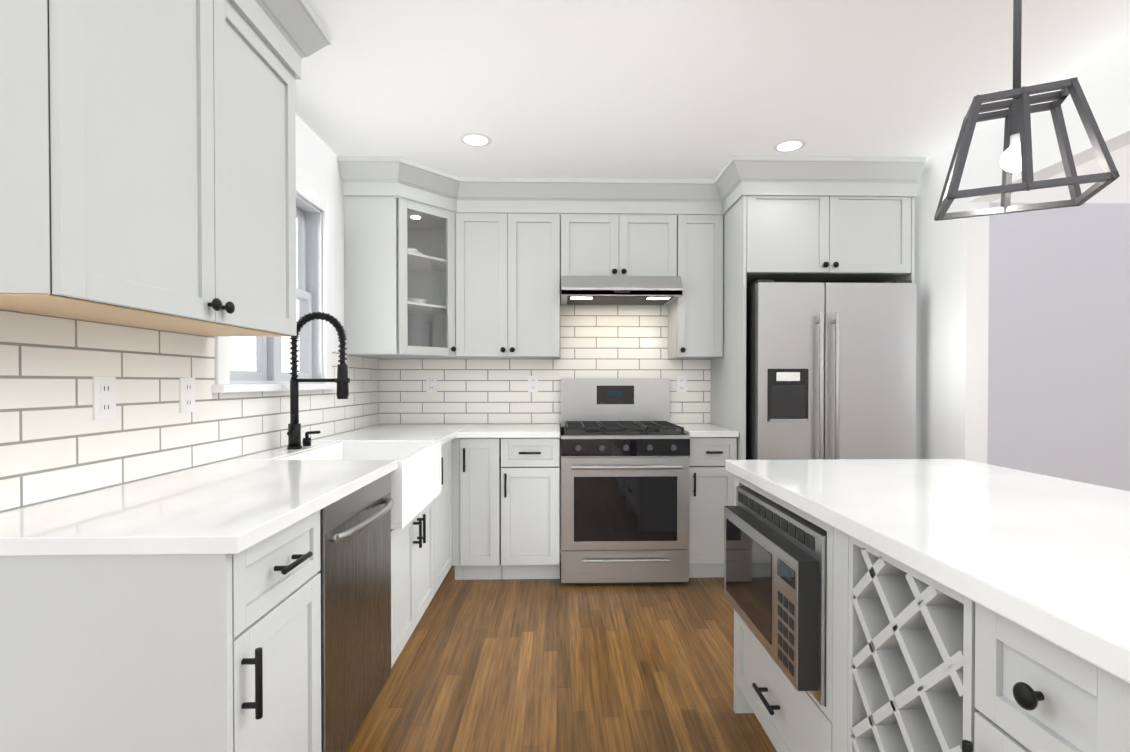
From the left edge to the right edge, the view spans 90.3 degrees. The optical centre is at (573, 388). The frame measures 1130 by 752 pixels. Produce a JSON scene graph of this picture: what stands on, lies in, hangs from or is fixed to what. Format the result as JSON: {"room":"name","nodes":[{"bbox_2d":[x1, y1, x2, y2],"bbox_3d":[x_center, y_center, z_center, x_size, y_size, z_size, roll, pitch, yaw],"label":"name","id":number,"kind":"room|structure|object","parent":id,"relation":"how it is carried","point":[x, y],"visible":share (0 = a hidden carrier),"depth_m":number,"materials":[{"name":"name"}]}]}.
{"room":"kitchen","nodes":[
{"label":"kitchen","id":0,"kind":"room"},
{"bbox_2d":[0,113,378,512],"bbox_3d":[-1.335,-0.047,0.435,0.120,2.500,7.000,0,1,-1],"label":"wall","id":1,"kind":"structure","parent":0,"point":[317,167],"depth_m":3.09,"materials":[{"name":"white paint"}]},
{"bbox_2d":[0,0,330,336],"bbox_3d":[-1.097,-0.743,1.534,0.407,1.124,1.140,0,1,-1],"label":"upper cabinet","id":2,"kind":"object","parent":1,"relation":"attached to","point":[148,164],"visible":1,"depth_m":1.33,"materials":[{"name":"grey paint"}]},
{"bbox_2d":[0,309,379,511],"bbox_3d":[-1.321,0.032,2.383,0.008,0.465,3.092,0,1,-1],"label":"backsplash","id":3,"kind":"structure","parent":1,"relation":"attached to","point":[57,441],"depth_m":1.62,"materials":[{"name":"tile"}]},
{"bbox_2d":[92,377,115,419],"bbox_3d":[-1.291,0.026,1.547,0.008,0.116,0.072,0,1,-1],"label":"electrical outlet","id":4,"kind":"object","parent":3,"relation":"attached to","point":[104,397],"visible":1,"depth_m":1.54,"materials":[{"name":"white plastic"}]},
{"bbox_2d":[179,378,194,412],"bbox_3d":[-1.300,0.022,1.892,0.008,0.116,0.072,0,1,-1],"label":"electrical outlet","id":5,"kind":"object","parent":3,"relation":"attached to","point":[186,394],"visible":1,"depth_m":1.88,"materials":[{"name":"white plastic"}]},
{"bbox_2d":[212,174,336,392],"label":"window","id":6,"kind":"structure","parent":1,"relation":"in","point":[315,349],"depth_m":2.95,"materials":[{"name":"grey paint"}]},
{"bbox_2d":[346,553,776,751],"bbox_3d":[2.214,1.232,0.551,7.220,0.060,7.220,0,1,-1],"label":"floor","id":7,"kind":"structure","parent":0,"point":[521,665],"depth_m":2.32,"materials":[{"name":"brown wood"}]},
{"bbox_2d":[0,510,320,751],"bbox_3d":[-0.963,0.754,1.288,0.659,0.879,0.428,0,1,-1],"label":"base cabinet","id":8,"kind":"object","parent":7,"relation":"on","point":[171,653],"visible":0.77,"depth_m":1.08,"materials":[{"name":"grey paint"}]},
{"bbox_2d":[317,472,393,751],"bbox_3d":[-0.955,0.752,1.804,0.661,0.872,0.596,0,1,-1],"label":"dishwasher","id":9,"kind":"object","parent":7,"relation":"on","point":[355,549],"visible":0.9,"depth_m":1.72,"materials":[{"name":"grey metal"}]},
{"bbox_2d":[391,500,433,667],"bbox_3d":[-0.994,0.741,2.483,0.659,0.879,0.756,0,1,-1],"label":"base cabinet","id":10,"kind":"object","parent":7,"relation":"on","point":[412,568],"visible":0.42,"depth_m":2.43,"materials":[{"name":"grey paint"}]},
{"bbox_2d":[0,424,455,555],"bbox_3d":[-0.997,0.283,2.500,0.646,0.035,2.879,0,1,-1],"label":"countertop","id":11,"kind":"structure","parent":10,"relation":"on","point":[236,505],"depth_m":1.32,"materials":[{"name":"white stone"}]},
{"bbox_2d":[303,431,320,445],"bbox_3d":[-1.210,0.229,2.592,0.078,0.069,0.036,0,1,-1],"label":"soap dispenser","id":12,"kind":"object","parent":11,"relation":"on","point":[306,440],"visible":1,"depth_m":2.58,"materials":[{"name":"black metal"}]},
{"bbox_2d":[287,311,349,448],"bbox_3d":[-1.123,-0.037,2.456,0.270,0.604,0.092,0,1,-1],"label":"faucet","id":13,"kind":"object","parent":11,"relation":"on","point":[342,380],"visible":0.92,"depth_m":2.46,"materials":[{"name":"black metal"}]},
{"bbox_2d":[272,441,441,528],"bbox_3d":[-0.914,0.400,2.482,0.508,0.261,0.712,0,1,-1],"label":"farmhouse sink","id":14,"kind":"object","parent":11,"relation":"in","point":[416,482],"visible":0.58,"depth_m":2.52,"materials":[{"name":"white ceramic"}]},
{"bbox_2d":[434,440,451,594],"bbox_3d":[-1.010,0.735,3.106,0.659,0.879,0.483,0,1,-1],"label":"base cabinet","id":15,"kind":"object","parent":7,"relation":"on","point":[442,532],"visible":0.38,"depth_m":3.15,"materials":[{"name":"grey paint"}]},
{"bbox_2d":[452,438,559,579],"bbox_3d":[-0.412,0.729,3.634,0.642,0.879,0.659,0,1,-1],"label":"base cabinet","id":16,"kind":"object","parent":7,"relation":"on","point":[505,508],"visible":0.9,"depth_m":3.35,"materials":[{"name":"grey paint"}]},
{"bbox_2d":[380,424,559,437],"bbox_3d":[-0.644,0.271,3.619,1.109,0.035,0.659,0,1,-1],"label":"countertop","id":17,"kind":"structure","parent":16,"relation":"on","point":[462,430],"depth_m":3.48,"materials":[{"name":"white stone"}]},
{"bbox_2d":[561,378,689,583],"bbox_3d":[0.296,0.551,3.604,0.758,1.235,0.732,0,1,-1],"label":"range","id":18,"kind":"object","parent":7,"relation":"on","point":[625,449],"visible":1,"depth_m":3.30,"materials":[{"name":"grey metal"}]},
{"bbox_2d":[689,437,736,577],"bbox_3d":[0.828,0.729,3.667,0.296,0.879,0.659,0,1,-1],"label":"base cabinet","id":19,"kind":"object","parent":7,"relation":"on","point":[711,487],"visible":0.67,"depth_m":3.38,"materials":[{"name":"grey paint"}]},
{"bbox_2d":[675,424,738,436],"bbox_3d":[0.827,0.271,3.666,0.300,0.035,0.643,0,1,-1],"label":"countertop","id":20,"kind":"structure","parent":19,"relation":"on","point":[694,430],"depth_m":3.41,"materials":[{"name":"white stone"}]},
{"bbox_2d":[734,475,845,751],"bbox_3d":[1.008,0.767,1.669,0.820,0.846,0.812,0,1,-1],"label":"base cabinet","id":21,"kind":"object","parent":7,"relation":"on","point":[792,719],"depth_m":1.52,"materials":[{"name":"grey paint"}]},
{"bbox_2d":[724,486,826,704],"bbox_3d":[0.827,0.561,1.687,0.584,0.420,0.654,0,1,-1],"label":"built-in microwave","id":22,"kind":"object","parent":21,"relation":"in","point":[775,574],"visible":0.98,"depth_m":1.50,"materials":[{"name":"grey metal"}]},
{"bbox_2d":[746,280,916,459],"bbox_3d":[1.494,0.272,3.575,0.916,1.795,0.868,0,1,-1],"label":"refrigerator","id":23,"kind":"object","parent":7,"relation":"on","point":[830,370],"visible":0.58,"depth_m":3.21,"materials":[{"name":"grey metal"}]},
{"bbox_2d":[842,532,1001,751],"bbox_3d":[0.775,0.766,1.032,0.320,0.862,0.423,0,1,-1],"label":"base cabinet","id":24,"kind":"object","parent":7,"relation":"on","point":[916,661],"depth_m":1.04,"materials":[{"name":"grey paint"}]},
{"bbox_2d":[950,589,1129,751],"bbox_3d":[1.033,0.760,0.742,0.820,0.880,0.332,0,1,-1],"label":"base cabinet","id":25,"kind":"object","parent":7,"relation":"on","point":[1054,699],"depth_m":0.73,"materials":[{"name":"grey paint"}]},
{"bbox_2d":[725,459,1129,683],"bbox_3d":[1.040,0.299,0.846,0.890,0.040,2.510,0,1,-1],"label":"countertop","id":26,"kind":"structure","parent":25,"relation":"on","point":[1045,557],"depth_m":1.11,"materials":[{"name":"white stone"}]},
{"bbox_2d":[233,0,1129,203],"bbox_3d":[2.214,-1.323,0.524,7.220,0.050,7.220,0,1,-1],"label":"ceiling","id":27,"kind":"structure","parent":0,"point":[656,89],"depth_m":2.38,"materials":[{"name":"white paint"}]},
{"bbox_2d":[460,133,491,146],"bbox_3d":[-0.522,-1.322,2.993,0.170,0.003,0.170,0,1,-1],"label":"recessed light","id":28,"kind":"object","parent":27,"relation":"in","point":[475,139],"visible":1,"depth_m":2.98,"materials":[{"name":"white plastic"}]},
{"bbox_2d":[773,139,805,151],"bbox_3d":[1.177,-1.323,3.068,0.170,0.003,0.170,0,1,-1],"label":"recessed light","id":29,"kind":"object","parent":27,"relation":"in","point":[790,145],"visible":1,"depth_m":3.06,"materials":[{"name":"white plastic"}]},
{"bbox_2d":[934,0,1119,220],"bbox_3d":[1.033,-0.869,1.308,0.302,0.872,0.211,0,1,26],"label":"lantern pendant light","id":30,"kind":"object","parent":27,"relation":"hanging from","point":[1016,156],"visible":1,"depth_m":1.29,"materials":[{"name":"grey metal"}]},
{"bbox_2d":[397,197,1129,552],"bbox_3d":[2.121,-0.086,4.086,7.220,2.500,0.120,0,1,-1],"label":"wall","id":31,"kind":"structure","parent":0,"point":[1059,351],"depth_m":4.06,"materials":[{"name":"grey paint"}]},
{"bbox_2d":[379,287,710,423],"bbox_3d":[-0.198,-0.244,3.960,2.338,0.983,0.008,0,1,-1],"label":"backsplash","id":32,"kind":"structure","parent":31,"relation":"attached to","point":[613,341],"depth_m":3.96,"materials":[{"name":"tile"}]},
{"bbox_2d":[426,376,436,391],"bbox_3d":[-0.996,-0.030,3.933,0.072,0.116,0.008,0,1,-1],"label":"electrical outlet","id":33,"kind":"object","parent":32,"relation":"attached to","point":[431,383],"visible":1,"depth_m":3.93,"materials":[{"name":"white plastic"}]},
{"bbox_2d":[528,376,537,391],"bbox_3d":[-0.286,-0.030,3.951,0.072,0.116,0.008,0,1,-1],"label":"electrical outlet","id":34,"kind":"object","parent":32,"relation":"attached to","point":[532,383],"visible":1,"depth_m":3.95,"materials":[{"name":"white plastic"}]},
{"bbox_2d":[676,376,686,391],"bbox_3d":[0.763,-0.030,3.978,0.072,0.116,0.008,0,1,-1],"label":"electrical outlet","id":35,"kind":"object","parent":32,"relation":"attached to","point":[681,383],"visible":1,"depth_m":3.98,"materials":[{"name":"white plastic"}]},
{"bbox_2d":[338,155,924,459],"bbox_3d":[0.326,-0.079,3.583,3.359,2.496,0.787,0,1,-1],"label":"upper cabinet","id":36,"kind":"object","parent":31,"relation":"attached to","point":[485,267],"visible":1,"depth_m":3.57,"materials":[{"name":"grey paint"}]},
{"bbox_2d":[561,276,682,305],"bbox_3d":[0.293,-0.643,3.724,0.754,0.131,0.493,0,1,-1],"label":"range hood","id":37,"kind":"object","parent":36,"relation":"attached to","point":[629,290],"visible":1,"depth_m":3.51,"materials":[{"name":"grey metal"}]},
{"bbox_2d":[915,37,1129,463],"bbox_3d":[2.184,-0.048,0.527,0.120,2.500,7.000,0,1,-1],"label":"wall","id":38,"kind":"structure","parent":0,"point":[952,279],"depth_m":2.96,"materials":[{"name":"white paint"}]}
]}

